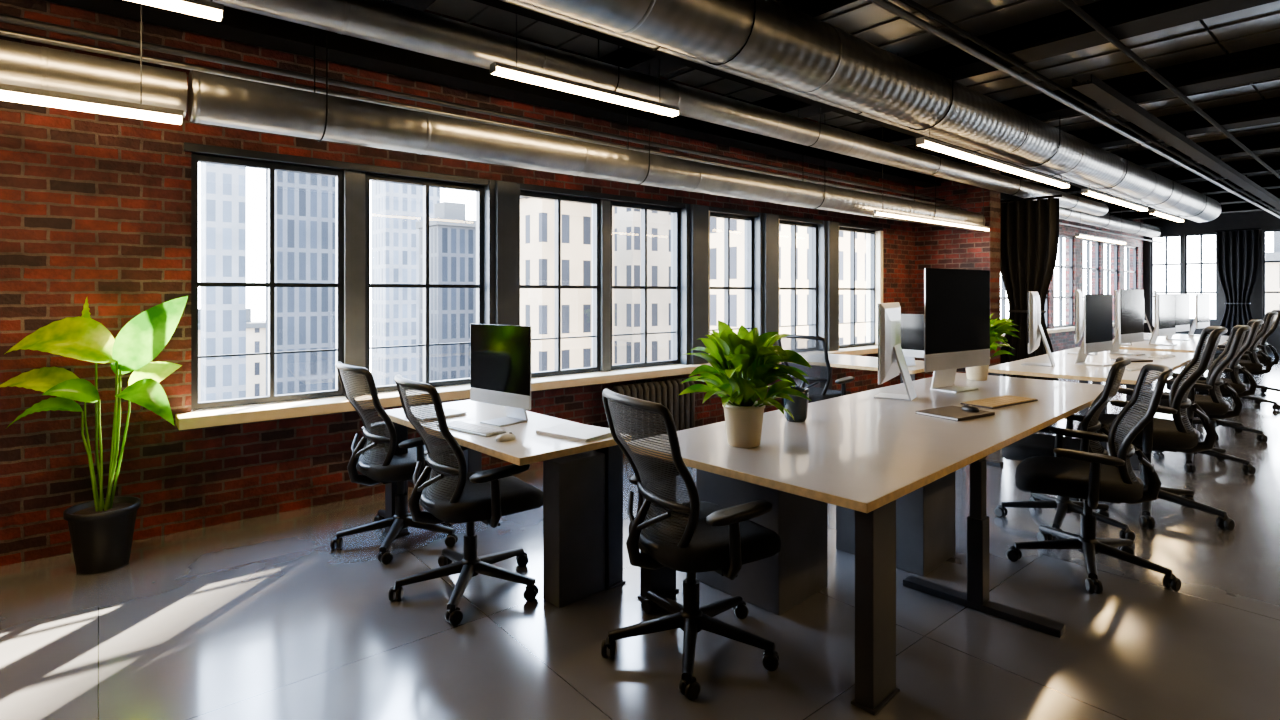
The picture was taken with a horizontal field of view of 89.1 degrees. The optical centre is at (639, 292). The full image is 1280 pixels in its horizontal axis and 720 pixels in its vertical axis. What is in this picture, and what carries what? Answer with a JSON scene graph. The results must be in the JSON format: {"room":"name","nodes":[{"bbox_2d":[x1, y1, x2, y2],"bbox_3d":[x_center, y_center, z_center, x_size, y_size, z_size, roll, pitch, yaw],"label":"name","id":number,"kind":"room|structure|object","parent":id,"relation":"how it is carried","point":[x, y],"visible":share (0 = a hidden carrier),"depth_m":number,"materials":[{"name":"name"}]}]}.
{"room":"open-plan office","nodes":[
{"label":"open-plan office","id":0,"kind":"room"},
{"bbox_2d":[426,0,621,57],"bbox_3d":[0.090,-1.972,3.602,1.670,0.055,3.380,0,0,-40],"label":"trim","id":1,"kind":"structure","parent":0,"point":[471,11],"depth_m":4.78,"materials":[{"name":"grey metal"}]},
{"bbox_2d":[490,14,678,116],"bbox_3d":[-0.295,-1.610,4.205,1.442,0.680,0.070,0,0,-40],"label":"pendant light","id":2,"kind":"object","parent":1,"relation":"hanging from","point":[496,68],"visible":0.88,"depth_m":4.10,"materials":[{"name":"white plastic"}]},
{"bbox_2d":[492,67,677,116],"bbox_3d":[-0.295,-1.284,4.205,1.430,0.028,0.063,0,0,-40],"label":"diffuser","id":3,"kind":"object","parent":2,"relation":"attached to","point":[515,73],"depth_m":4.12,"materials":[{"name":"white plastic"}]},
{"bbox_2d":[0,0,1143,566],"bbox_3d":[4.284,-0.390,10.012,24.600,3.700,0.200,0,0,-40],"label":"wall","id":4,"kind":"structure","parent":0,"point":[95,207],"depth_m":3.92,"materials":[{"name":"red brick"}]},
{"bbox_2d":[191,153,343,409],"bbox_3d":[-2.472,-0.070,4.357,0.900,1.600,0.060,0,0,-40],"label":"window","id":5,"kind":"structure","parent":4,"relation":"in","point":[271,167],"depth_m":4.33,"materials":[{"name":"black metal"}]},
{"bbox_2d":[344,170,364,395],"bbox_3d":[-2.088,-0.068,4.709,0.140,1.605,0.170,0,0,-40],"label":"trim","id":6,"kind":"structure","parent":4,"relation":"attached to","point":[354,181],"depth_m":4.64,"materials":[{"name":"grey metal"}]},
{"bbox_2d":[365,173,483,391],"bbox_3d":[-1.658,-0.070,5.036,0.940,1.600,0.060,0,0,-40],"label":"window","id":7,"kind":"structure","parent":4,"relation":"in","point":[479,190],"depth_m":5.01,"materials":[{"name":"black metal"}]},
{"bbox_2d":[484,180,519,325],"bbox_3d":[-1.170,-0.087,5.403,0.280,1.645,0.280,0,0,-40],"label":"trim","id":8,"kind":"structure","parent":4,"relation":"attached to","point":[501,198],"depth_m":5.28,"materials":[{"name":"metal"}]},
{"bbox_2d":[176,345,877,429],"bbox_3d":[0.341,0.770,6.590,8.240,0.070,0.390,0,0,-40],"label":"window sill","id":9,"kind":"structure","parent":4,"relation":"attached to","point":[211,417],"depth_m":4.57,"materials":[{"name":"beige stone"}]},
{"bbox_2d":[183,142,882,230],"bbox_3d":[0.273,-0.895,6.586,8.050,0.050,0.130,0,0,-40],"label":"trim","id":10,"kind":"structure","parent":4,"relation":"attached to","point":[190,147],"depth_m":4.95,"materials":[{"name":"black metal"}]},
{"bbox_2d":[520,191,599,377],"bbox_3d":[-0.736,-0.070,5.804,0.900,1.600,0.060,0,0,-40],"label":"window","id":11,"kind":"structure","parent":4,"relation":"in","point":[557,286],"depth_m":5.82,"materials":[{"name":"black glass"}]},
{"bbox_2d":[592,200,610,371],"bbox_3d":[-0.367,-0.068,6.143,0.100,1.605,0.170,0,0,-40],"label":"trim","id":12,"kind":"structure","parent":4,"relation":"attached to","point":[605,205],"depth_m":6.07,"materials":[{"name":"grey metal"}]},
{"bbox_2d":[611,201,679,369],"bbox_3d":[0.040,-0.070,6.450,0.920,1.600,0.060,0,0,-40],"label":"window","id":13,"kind":"structure","parent":4,"relation":"in","point":[676,212],"depth_m":6.46,"materials":[{"name":"black metal"}]},
{"bbox_2d":[671,204,708,364],"bbox_3d":[0.540,-0.087,6.827,0.330,1.645,0.280,0,0,-40],"label":"trim","id":14,"kind":"structure","parent":4,"relation":"attached to","point":[694,219],"depth_m":6.69,"materials":[{"name":"metal"}]},
{"bbox_2d":[710,212,753,331],"bbox_3d":[0.966,-0.070,7.222,0.830,1.600,0.060,0,0,-40],"label":"window","id":15,"kind":"structure","parent":4,"relation":"in","point":[750,220],"depth_m":7.34,"materials":[{"name":"black metal"}]},
{"bbox_2d":[744,213,778,345],"bbox_3d":[1.431,-0.087,7.570,0.330,1.645,0.280,0,0,-40],"label":"trim","id":16,"kind":"structure","parent":4,"relation":"attached to","point":[766,226],"depth_m":7.43,"materials":[{"name":"metal"}]},
{"bbox_2d":[779,220,817,335],"bbox_3d":[1.888,-0.070,7.990,0.910,1.600,0.060,0,0,-40],"label":"window","id":17,"kind":"structure","parent":4,"relation":"in","point":[793,288],"depth_m":8.10,"materials":[{"name":"black metal"}]},
{"bbox_2d":[809,221,838,350],"bbox_3d":[2.376,-0.087,8.357,0.310,1.645,0.280,0,0,-40],"label":"trim","id":18,"kind":"structure","parent":4,"relation":"attached to","point":[828,232],"depth_m":8.22,"materials":[{"name":"metal"}]},
{"bbox_2d":[839,227,874,347],"bbox_3d":[2.887,-0.070,8.822,1.070,1.600,0.060,0,0,-40],"label":"window","id":19,"kind":"structure","parent":4,"relation":"in","point":[852,231],"depth_m":8.83,"materials":[{"name":"black metal"}]},
{"bbox_2d":[866,231,882,344],"bbox_3d":[3.313,-0.068,9.177,0.080,1.605,0.220,0,0,-40],"label":"trim","id":20,"kind":"structure","parent":4,"relation":"attached to","point":[878,234],"depth_m":9.11,"materials":[{"name":"beige paint"}]},
{"bbox_2d":[1054,235,1072,327],"bbox_3d":[9.022,-0.255,13.933,1.300,1.970,0.060,0,0,-40],"label":"window","id":21,"kind":"structure","parent":4,"relation":"in","point":[1060,266],"depth_m":13.98,"materials":[{"name":"black metal"}]},
{"bbox_2d":[0,350,1279,719],"bbox_3d":[6.956,1.560,6.804,25.200,0.200,8.550,0,0,-40],"label":"floor","id":22,"kind":"structure","parent":0,"point":[257,618],"depth_m":2.81,"materials":[{"name":"concrete"}]},
{"bbox_2d":[0,296,187,574],"bbox_3d":[-2.911,0.738,3.477,0.923,1.445,0.371,0,0,-8],"label":"floor plant","id":23,"kind":"object","parent":22,"relation":"on","point":[101,529],"visible":1,"depth_m":3.43,"materials":[{"name":"green plant"}]},
{"bbox_2d":[330,361,457,564],"bbox_3d":[-1.420,0.928,3.857,0.736,1.064,0.710,0,0,-41],"label":"office chair","id":24,"kind":"object","parent":22,"relation":"on","point":[377,462],"visible":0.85,"depth_m":3.64,"materials":[{"name":"black plastic"}]},
{"bbox_2d":[389,374,542,625],"bbox_3d":[-0.842,0.928,3.219,0.736,1.064,0.710,0,0,-38],"label":"office chair","id":25,"kind":"object","parent":22,"relation":"on","point":[445,489],"visible":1,"depth_m":3.03,"materials":[{"name":"black plastic"}]},
{"bbox_2d":[383,400,625,589],"bbox_3d":[-0.815,1.087,3.604,0.660,0.745,1.550,0,0,-44],"label":"office desk","id":26,"kind":"object","parent":22,"relation":"on","point":[528,447],"visible":0.4,"depth_m":3.24,"materials":[{"name":"white laminate"}]},
{"bbox_2d":[470,324,530,426],"bbox_3d":[-0.750,0.445,3.595,0.500,0.540,0.202,0,0,38],"label":"computer monitor","id":27,"kind":"object","parent":26,"relation":"on","point":[500,355],"visible":1,"depth_m":3.55,"materials":[{"name":"metal"}]},
{"bbox_2d":[536,422,611,441],"bbox_3d":[-0.317,0.707,3.312,0.340,0.016,0.260,0,0,36],"label":"notebook","id":28,"kind":"object","parent":26,"relation":"on","point":[572,431],"visible":0.9,"depth_m":3.28,"materials":[{"name":"white paper"}]},
{"bbox_2d":[543,450,605,607],"bbox_3d":[-0.306,1.125,3.163,0.310,0.670,0.130,0,0,-43],"label":"drawer pedestal","id":29,"kind":"object","parent":22,"relation":"on","point":[574,486],"visible":0.94,"depth_m":3.08,"materials":[{"name":"grey paint"}]},
{"bbox_2d":[612,377,694,430],"bbox_3d":[0.141,1.153,6.235,0.980,0.614,0.162,0,0,-40],"label":"radiator","id":30,"kind":"object","parent":22,"relation":"on","point":[664,392],"visible":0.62,"depth_m":6.31,"materials":[{"name":"metal"}]},
{"bbox_2d":[601,389,780,699],"bbox_3d":[0.208,0.928,2.697,0.736,1.064,0.710,0,0,-30],"label":"office chair","id":31,"kind":"object","parent":22,"relation":"on","point":[678,531],"visible":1,"depth_m":2.52,"materials":[{"name":"black plastic"}]},
{"bbox_2d":[696,469,827,614],"bbox_3d":[0.620,1.125,3.276,0.450,0.670,0.500,0,0,-43],"label":"drawer pedestal","id":32,"kind":"object","parent":22,"relation":"on","point":[781,581],"visible":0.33,"depth_m":3.06,"materials":[{"name":"grey paint"}]},
{"bbox_2d":[778,335,854,402],"bbox_3d":[1.715,0.928,6.363,0.736,1.064,0.710,0,0,-44],"label":"office chair","id":33,"kind":"object","parent":22,"relation":"on","point":[814,349],"visible":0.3,"depth_m":6.12,"materials":[{"name":"black fabric"}]},
{"bbox_2d":[781,354,923,406],"bbox_3d":[2.348,1.087,6.860,0.950,0.745,1.480,0,0,-43],"label":"office desk","id":34,"kind":"object","parent":22,"relation":"on","point":[836,360],"visible":0.14,"depth_m":6.65,"materials":[{"name":"white laminate"}]},
{"bbox_2d":[901,314,923,366],"bbox_3d":[2.588,0.459,6.395,0.192,0.513,0.475,0,0,-39],"label":"computer monitor","id":35,"kind":"object","parent":34,"relation":"on","point":[912,325],"visible":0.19,"depth_m":6.29,"materials":[{"name":"metal"}]},
{"bbox_2d":[637,372,1121,714],"bbox_3d":[1.817,1.087,4.027,4.020,0.745,1.800,0,0,-44],"label":"office desk","id":36,"kind":"object","parent":22,"relation":"on","point":[861,452],"visible":0.66,"depth_m":2.99,"materials":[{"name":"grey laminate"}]},
{"bbox_2d":[678,320,811,447],"bbox_3d":[0.516,0.423,3.063,0.658,0.583,0.659,0,0,-40],"label":"plant","id":37,"kind":"object","parent":36,"relation":"on","point":[749,355],"visible":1,"depth_m":2.98,"materials":[{"name":"green plant"}]},
{"bbox_2d":[874,302,916,400],"bbox_3d":[1.747,0.391,4.448,0.242,0.648,0.600,0,0,33],"label":"computer monitor","id":38,"kind":"object","parent":36,"relation":"on","point":[891,360],"visible":1,"depth_m":4.34,"materials":[{"name":"metal"}]},
{"bbox_2d":[924,268,989,392],"bbox_3d":[2.329,0.270,4.816,0.860,0.890,0.202,0,0,-34],"label":"computer monitor","id":39,"kind":"object","parent":36,"relation":"on","point":[956,301],"visible":1,"depth_m":4.77,"materials":[{"name":"metal"}]},
{"bbox_2d":[966,313,1018,380],"bbox_3d":[2.788,0.435,5.363,0.613,0.560,0.604,0,0,-40],"label":"plant","id":40,"kind":"object","parent":36,"relation":"on","point":[1000,327],"visible":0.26,"depth_m":5.29,"materials":[{"name":"green plant"}]},
{"bbox_2d":[836,471,954,575],"bbox_3d":[1.451,1.125,3.679,0.450,0.670,0.500,0,0,-43],"label":"drawer pedestal","id":41,"kind":"object","parent":22,"relation":"on","point":[925,516],"visible":0.34,"depth_m":3.43,"materials":[{"name":"grey paint"}]},
{"bbox_2d":[1000,194,1061,380],"bbox_3d":[5.474,0.041,9.208,0.170,2.777,0.880,0,0,-40],"label":"curtain","id":42,"kind":"object","parent":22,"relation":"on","point":[1029,229],"visible":0.67,"depth_m":9.20,"materials":[{"name":"black fabric"}]},
{"bbox_2d":[994,356,1134,540],"bbox_3d":[2.670,0.928,4.108,0.736,1.064,0.710,0,0,39],"label":"office chair","id":43,"kind":"object","parent":22,"relation":"on","point":[1032,445],"visible":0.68,"depth_m":4.02,"materials":[{"name":"black plastic"}]},
{"bbox_2d":[988,347,1196,470],"bbox_3d":[4.938,1.087,6.926,3.500,0.745,1.250,0,0,-44],"label":"office desk","id":44,"kind":"object","parent":22,"relation":"on","point":[1065,367],"visible":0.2,"depth_m":6.32,"materials":[{"name":"white laminate"}]},
{"bbox_2d":[1021,292,1054,366],"bbox_3d":[3.952,0.350,6.451,0.273,0.729,0.675,0,0,37],"label":"computer monitor","id":45,"kind":"object","parent":44,"relation":"on","point":[1035,330],"visible":1,"depth_m":6.29,"materials":[{"name":"metal"}]},
{"bbox_2d":[1075,294,1112,365],"bbox_3d":[4.531,0.364,6.492,0.650,0.702,0.263,0,0,-35],"label":"computer monitor","id":46,"kind":"object","parent":44,"relation":"on","point":[1098,308],"visible":0.97,"depth_m":6.44,"materials":[{"name":"metal"}]},
{"bbox_2d":[1109,289,1144,355],"bbox_3d":[5.690,0.337,7.596,0.700,0.756,0.283,0,0,-35],"label":"computer monitor","id":47,"kind":"object","parent":44,"relation":"on","point":[1131,301],"visible":1,"depth_m":7.54,"materials":[{"name":"metal"}]},
{"bbox_2d":[1006,363,1180,592],"bbox_3d":[2.378,0.917,3.456,0.751,1.085,0.724,0,0,30],"label":"office chair","id":48,"kind":"object","parent":22,"relation":"on","point":[1093,478],"visible":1,"depth_m":3.37,"materials":[{"name":"black plastic"}]},
{"bbox_2d":[1070,326,1234,530],"bbox_3d":[3.374,0.838,4.335,0.861,1.245,0.831,0,0,37],"label":"office chair","id":49,"kind":"object","parent":22,"relation":"on","point":[1178,434],"visible":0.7,"depth_m":4.11,"materials":[{"name":"black plastic"}]},
{"bbox_2d":[1092,333,1229,394],"bbox_3d":[8.021,1.087,9.852,4.000,0.745,1.250,0,0,-44],"label":"office desk","id":50,"kind":"object","parent":22,"relation":"on","point":[1189,346],"visible":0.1,"depth_m":9.02,"materials":[{"name":"white laminate"}]},
{"bbox_2d":[1149,294,1176,345],"bbox_3d":[7.213,0.364,8.968,0.650,0.702,0.263,0,0,-35],"label":"computer monitor","id":51,"kind":"object","parent":50,"relation":"on","point":[1165,325],"visible":1,"depth_m":8.90,"materials":[{"name":"metal"}]},
{"bbox_2d":[1152,325,1255,474],"bbox_3d":[4.694,0.864,5.561,0.825,1.192,0.796,0,0,40],"label":"office chair","id":52,"kind":"object","parent":22,"relation":"on","point":[1214,405],"visible":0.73,"depth_m":5.32,"materials":[{"name":"black plastic"}]},
{"bbox_2d":[1166,320,1267,441],"bbox_3d":[5.891,0.864,6.696,0.825,1.192,0.796,0,0,39],"label":"office chair","id":53,"kind":"object","parent":22,"relation":"on","point":[1232,368],"visible":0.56,"depth_m":6.49,"materials":[{"name":"black plastic"}]},
{"bbox_2d":[1214,228,1260,335],"bbox_3d":[14.815,-0.074,16.118,0.170,3.007,0.860,0,0,-40],"label":"curtain","id":54,"kind":"object","parent":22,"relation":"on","point":[1237,250],"visible":0.81,"depth_m":16.11,"materials":[{"name":"black fabric"}]},
{"bbox_2d":[1207,312,1279,410],"bbox_3d":[7.704,0.848,8.418,0.847,1.224,0.817,0,0,41],"label":"office chair","id":55,"kind":"object","parent":22,"relation":"on","point":[1253,365],"visible":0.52,"depth_m":8.17,"materials":[{"name":"black plastic"}]},
{"bbox_2d":[1214,310,1279,395],"bbox_3d":[8.734,0.848,9.365,0.847,1.224,0.817,0,0,36],"label":"office chair","id":56,"kind":"object","parent":22,"relation":"on","point":[1262,344],"visible":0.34,"depth_m":9.17,"materials":[{"name":"black plastic"}]},
{"bbox_2d":[661,0,1100,101],"bbox_3d":[1.588,-1.972,4.851,1.670,0.055,3.380,0,0,-40],"label":"ceiling","id":57,"kind":"structure","parent":0,"point":[865,20],"depth_m":4.71,"materials":[{"name":"grey metal"}]},
{"bbox_2d":[915,165,999,379],"bbox_3d":[4.598,-0.390,9.447,0.340,3.700,1.070,0,0,-40],"label":"wall","id":58,"kind":"structure","parent":0,"point":[940,247],"depth_m":9.22,"materials":[{"name":"red brick"}]},
{"bbox_2d":[1102,122,1279,153],"bbox_3d":[6.083,-1.972,8.595,1.670,0.055,3.380,0,0,-40],"label":"ceiling beam","id":59,"kind":"structure","parent":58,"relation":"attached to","point":[1274,127],"depth_m":8.13,"materials":[{"name":"grey metal"}]},
{"bbox_2d":[807,20,1225,131],"bbox_3d":[3.086,-1.972,6.099,1.670,0.055,3.380,0,0,-40],"label":"ceiling","id":60,"kind":"structure","parent":0,"point":[1193,41],"depth_m":5.53,"materials":[{"name":"grey metal"}]},
{"bbox_2d":[874,127,989,230],"bbox_3d":[3.618,-1.395,7.882,2.862,1.110,0.028,0,0,-40],"label":"pendant light","id":61,"kind":"object","parent":60,"relation":"hanging from","point":[882,212],"visible":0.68,"depth_m":7.67,"materials":[{"name":"white"}]},
{"bbox_2d":[876,212,988,230],"bbox_3d":[3.618,-0.854,7.882,2.850,0.028,0.025,0,0,-40],"label":"diffuser","id":62,"kind":"object","parent":61,"relation":"attached to","point":[888,214],"depth_m":7.75,"materials":[{"name":"white plastic"}]},
{"bbox_2d":[905,83,1262,153],"bbox_3d":[4.584,-1.972,7.347,1.670,0.055,3.380,0,0,-40],"label":"ceiling beam","id":63,"kind":"structure","parent":0,"point":[1248,92],"depth_m":6.78,"materials":[{"name":"grey metal"}]},
{"bbox_2d":[1144,210,1279,352],"bbox_3d":[16.387,-0.390,14.857,0.200,3.700,8.250,0,0,-40],"label":"wall","id":64,"kind":"structure","parent":0,"point":[1264,220],"depth_m":16.62,"materials":[{"name":"paint"}]},
{"bbox_2d":[1203,1,1279,52],"bbox_3d":[4.821,-1.972,4.017,1.670,0.055,2.000,0,0,-40],"label":"trim","id":65,"kind":"structure","parent":0,"point":[1257,26],"depth_m":4.80,"materials":[{"name":"grey metal"}]},
{"bbox_3d":[6.956,-2.340,6.804,25.200,0.200,8.550,0,0,-40],"label":"ceiling","id":66,"kind":"structure","parent":0,"visible":0},
{"bbox_2d":[578,0,857,77],"bbox_3d":[2.046,-2.000,2.778,0.320,0.480,8.050,0,0,-40],"label":"ceiling beam","id":67,"kind":"structure","parent":66,"relation":"attached to","point":[637,61],"depth_m":5.03,"materials":[{"name":"black metal"}]},
{"bbox_2d":[187,28,985,230],"bbox_3d":[1.198,-1.397,6.100,8.950,1.105,0.270,0,0,-40],"label":"ventilation duct","id":68,"kind":"object","parent":67,"relation":"hanging from","point":[212,99],"visible":0.98,"depth_m":4.18,"materials":[{"name":"silver metal"}]},
{"bbox_2d":[727,0,1279,118],"bbox_3d":[3.544,-2.000,4.026,0.320,0.480,8.050,0,0,-40],"label":"ceiling beam","id":69,"kind":"structure","parent":66,"relation":"attached to","point":[1064,32],"depth_m":4.63,"materials":[{"name":"black metal"}]},
{"bbox_2d":[830,43,1279,145],"bbox_3d":[5.042,-2.000,5.275,0.320,0.480,8.050,0,0,-40],"label":"ceiling beam","id":70,"kind":"structure","parent":66,"relation":"attached to","point":[1262,63],"depth_m":5.68,"materials":[{"name":"black metal"}]},
{"bbox_2d":[207,0,1107,215],"bbox_3d":[1.934,-1.645,6.271,16.000,0.610,0.240,0,0,-40],"label":"ventilation duct","id":71,"kind":"object","parent":70,"relation":"hanging from","point":[379,21],"visible":0.88,"depth_m":4.29,"materials":[{"name":"silver metal"}]},
{"bbox_2d":[501,0,1220,222],"bbox_3d":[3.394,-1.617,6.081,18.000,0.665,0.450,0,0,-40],"label":"ventilation duct","id":72,"kind":"object","parent":70,"relation":"hanging from","point":[773,41],"visible":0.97,"depth_m":4.27,"materials":[{"name":"silver metal"}]},
{"bbox_2d":[916,137,1069,187],"bbox_3d":[3.447,-1.225,6.126,3.272,0.130,0.070,0,0,-40],"label":"pendant light","id":73,"kind":"object","parent":72,"relation":"hanging from","point":[925,142],"visible":1,"depth_m":5.81,"materials":[{"name":"white plastic"}]},
{"bbox_2d":[907,96,1279,166],"bbox_3d":[6.540,-2.000,6.523,0.320,0.480,8.050,0,0,-40],"label":"ceiling beam","id":74,"kind":"structure","parent":66,"relation":"attached to","point":[1265,111],"depth_m":7.04,"materials":[{"name":"black metal"}]},
{"bbox_2d":[1059,0,1279,178],"bbox_3d":[6.588,-1.740,7.246,24.600,0.038,0.040,0,0,-40],"label":"conduit pipe","id":75,"kind":"object","parent":74,"relation":"attached to","point":[1070,4],"visible":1,"depth_m":5.05,"materials":[{"name":"black metal"}]},
{"bbox_2d":[1000,131,1279,181],"bbox_3d":[8.038,-2.000,7.771,0.320,0.480,8.050,0,0,-40],"label":"ceiling beam","id":76,"kind":"structure","parent":66,"relation":"attached to","point":[1267,142],"depth_m":8.40,"materials":[{"name":"black metal"}]},
{"bbox_2d":[1029,156,1279,193],"bbox_3d":[9.536,-2.000,9.019,0.320,0.480,8.050,0,0,-40],"label":"ceiling beam","id":77,"kind":"structure","parent":66,"relation":"attached to","point":[1250,167],"depth_m":9.97,"materials":[{"name":"black metal"}]},
{"bbox_2d":[1072,74,1279,209],"bbox_3d":[8.502,-1.705,9.323,13.000,0.110,0.140,0,0,-40],"label":"cable tray","id":78,"kind":"object","parent":77,"relation":"hanging from","point":[1095,89],"visible":1,"depth_m":6.64,"materials":[{"name":"black paint"}]},
{"bbox_2d":[1072,174,1279,203],"bbox_3d":[11.035,-2.000,10.268,0.320,0.480,8.050,0,0,-40],"label":"ceiling beam","id":79,"kind":"structure","parent":66,"relation":"attached to","point":[1265,181],"depth_m":11.31,"materials":[{"name":"black metal"}]},
{"bbox_3d":[10.577,-1.972,12.340,1.670,0.055,3.380,0,0,-40],"label":"trim","id":80,"kind":"structure","parent":79,"relation":"attached to","visible":0},
{"bbox_2d":[1059,194,1160,237],"bbox_3d":[9.988,-1.650,13.789,7.000,0.600,0.280,0,0,-40],"label":"ventilation duct","id":81,"kind":"object","parent":80,"relation":"hanging from","point":[1105,221],"visible":0.7,"depth_m":13.42,"materials":[{"name":"silver metal"}]},
{"bbox_2d":[1105,188,1279,212],"bbox_3d":[12.533,-2.000,11.516,0.320,0.480,8.050,0,0,-40],"label":"ceiling beam","id":82,"kind":"structure","parent":66,"relation":"attached to","point":[1222,198],"depth_m":12.76,"materials":[{"name":"black metal"}]},
{"bbox_2d":[1109,201,1278,219],"bbox_3d":[14.031,-2.000,12.764,0.320,0.480,8.050,0,0,-40],"label":"ceiling beam","id":83,"kind":"structure","parent":66,"relation":"attached to","point":[1236,207],"depth_m":14.20,"materials":[{"name":"black metal"}]},
{"bbox_3d":[-0.951,-2.000,0.282,0.320,0.480,8.050,0,0,-40],"label":"ceiling beam","id":84,"kind":"structure","parent":66,"relation":"attached to","visible":0},
{"bbox_2d":[473,0,1110,194],"bbox_3d":[1.947,-1.700,5.943,15.400,0.120,0.160,0,0,-40],"label":"cable tray","id":85,"kind":"object","parent":84,"relation":"attached to","point":[499,4],"visible":0.27,"depth_m":4.64,"materials":[{"name":"black paint"}]},
{"bbox_2d":[868,0,1279,217],"bbox_3d":[6.134,-1.736,7.792,24.600,0.046,0.048,0,0,-40],"label":"conduit pipe","id":86,"kind":"object","parent":84,"relation":"attached to","point":[884,4],"visible":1,"depth_m":5.24,"materials":[{"name":"grey metal"}]},
{"bbox_2d":[899,0,1279,213],"bbox_3d":[6.198,-1.742,7.715,24.600,0.034,0.036,0,0,-40],"label":"conduit pipe","id":87,"kind":"object","parent":84,"relation":"attached to","point":[911,3],"visible":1,"depth_m":5.25,"materials":[{"name":"grey metal"}]},
{"bbox_3d":[-2.906,-1.972,1.106,1.670,0.055,3.380,0,0,-40],"label":"trim","id":88,"kind":"structure","parent":84,"relation":"attached to","visible":0},
{"bbox_2d":[0,39,186,117],"bbox_3d":[-3.343,-1.405,2.317,2.830,1.090,0.240,0,0,-40],"label":"ventilation duct","id":89,"kind":"object","parent":88,"relation":"hanging from","point":[21,64],"visible":0.73,"depth_m":2.92,"materials":[{"name":"silver metal"}]},
{"bbox_3d":[-1.408,-1.972,2.354,1.670,0.055,3.380,0,0,-40],"label":"trim","id":90,"kind":"structure","parent":84,"relation":"attached to","visible":0},
{"bbox_2d":[0,3,183,124],"bbox_3d":[-2.778,-1.375,2.553,1.612,1.150,0.070,0,0,-40],"label":"pendant light","id":91,"kind":"object","parent":90,"relation":"hanging from","point":[12,93],"visible":1,"depth_m":2.85,"materials":[{"name":"white plastic"}]},
{"bbox_2d":[0,90,181,124],"bbox_3d":[-2.778,-0.814,2.553,1.600,0.028,0.063,0,0,-40],"label":"diffuser","id":92,"kind":"object","parent":91,"relation":"attached to","point":[34,97],"depth_m":2.84,"materials":[{"name":"white plastic"}]},
{"bbox_2d":[127,0,223,21],"bbox_3d":[-2.412,-1.585,2.442,1.432,0.730,0.070,0,0,-40],"label":"pendant light","id":93,"kind":"object","parent":90,"relation":"hanging from","point":[200,8],"visible":1,"depth_m":2.81,"materials":[{"name":"white plastic"}]},
{"label":"outside","id":94,"kind":"structure","parent":0,"visible":0},
{"bbox_3d":[-60.163,46.960,150.321,500.000,1.000,292.000,0,0,-40],"label":"ground","id":95,"kind":"structure","parent":94,"visible":0},
{"bbox_2d":[201,162,245,401],"bbox_3d":[-50.055,-7.540,78.043,4.600,108.000,5.600,0,0,-40],"label":"office tower","id":96,"kind":"structure","parent":95,"relation":"on","point":[223,187],"depth_m":76.21,"materials":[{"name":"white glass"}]},
{"bbox_2d":[198,308,265,401],"bbox_3d":[-67.594,24.460,99.875,26.600,44.000,8.600,0,0,-40],"label":"office tower","id":97,"kind":"structure","parent":95,"relation":"on","point":[255,330],"depth_m":101.06,"materials":[{"name":"white concrete"}]},
{"bbox_2d":[266,169,334,395],"bbox_3d":[-37.124,-15.040,71.896,7.100,123.000,6.600,0,0,-40],"label":"office tower","id":98,"kind":"structure","parent":95,"relation":"on","point":[304,203],"depth_m":69.30,"materials":[{"name":"blue glass"}]},
{"bbox_2d":[371,181,439,385],"bbox_3d":[-43.649,10.460,121.127,10.600,72.000,8.600,0,0,-40],"label":"office tower","id":99,"kind":"structure","parent":95,"relation":"on","point":[396,208],"depth_m":117.08,"materials":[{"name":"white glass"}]},
{"bbox_2d":[416,202,475,381],"bbox_3d":[-23.551,17.710,80.602,6.100,57.500,6.600,0,0,-40],"label":"office tower","id":100,"kind":"structure","parent":95,"relation":"on","point":[452,237],"depth_m":77.98,"materials":[{"name":"white concrete"}]},
{"bbox_2d":[520,197,613,371],"bbox_3d":[-6.717,18.210,51.023,7.100,56.500,7.600,0,0,-40],"label":"office tower","id":101,"kind":"structure","parent":95,"relation":"on","point":[536,215],"depth_m":47.69,"materials":[{"name":"stone"}]},
{"bbox_2d":[614,207,670,364],"bbox_3d":[-0.506,9.460,60.754,7.600,74.000,8.600,0,0,-40],"label":"office tower","id":102,"kind":"structure","parent":95,"relation":"on","point":[627,221],"depth_m":56.73,"materials":[{"name":"beige concrete"}]},
{"bbox_2d":[710,217,865,354],"bbox_3d":[15.727,10.460,45.644,30.100,72.000,6.000,0,0,-40],"label":"office tower","id":103,"kind":"structure","parent":95,"relation":"on","point":[716,224],"depth_m":36.42,"materials":[{"name":"stone"}]},
{"bbox_2d":[1266,231,1279,312],"bbox_3d":[57.622,20.460,55.819,12.600,52.000,8.600,0,0,-40],"label":"office tower","id":104,"kind":"structure","parent":95,"relation":"on","point":[1272,269],"depth_m":53.33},
{"bbox_3d":[-2.641,-0.390,-1.126,0.300,3.700,8.050,0,0,-40],"label":"wall","id":105,"kind":"structure","parent":0,"visible":0},
{"bbox_2d":[0,28,961,209],"bbox_3d":[-0.060,-1.200,5.391,12.010,0.030,0.032,0,0,-40],"label":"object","id":106,"kind":"object","parent":105,"relation":"attached to","point":[3,32],"visible":0.97,"depth_m":4.01,"materials":[{"name":"silver metal"}]},
{"bbox_2d":[0,13,1163,243],"bbox_3d":[4.623,-1.340,9.605,24.600,0.038,0.040,0,0,-40],"label":"conduit pipe","id":107,"kind":"object","parent":105,"relation":"attached to","point":[5,18],"visible":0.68,"depth_m":4.29,"materials":[{"name":"grey metal"}]},
{"bbox_2d":[43,0,1160,234],"bbox_3d":[4.521,-1.660,9.728,24.600,0.200,0.240,0,0,-40],"label":"girder","id":108,"kind":"object","parent":105,"relation":"attached to","point":[237,25],"visible":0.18,"depth_m":4.74,"materials":[{"name":"metal"}]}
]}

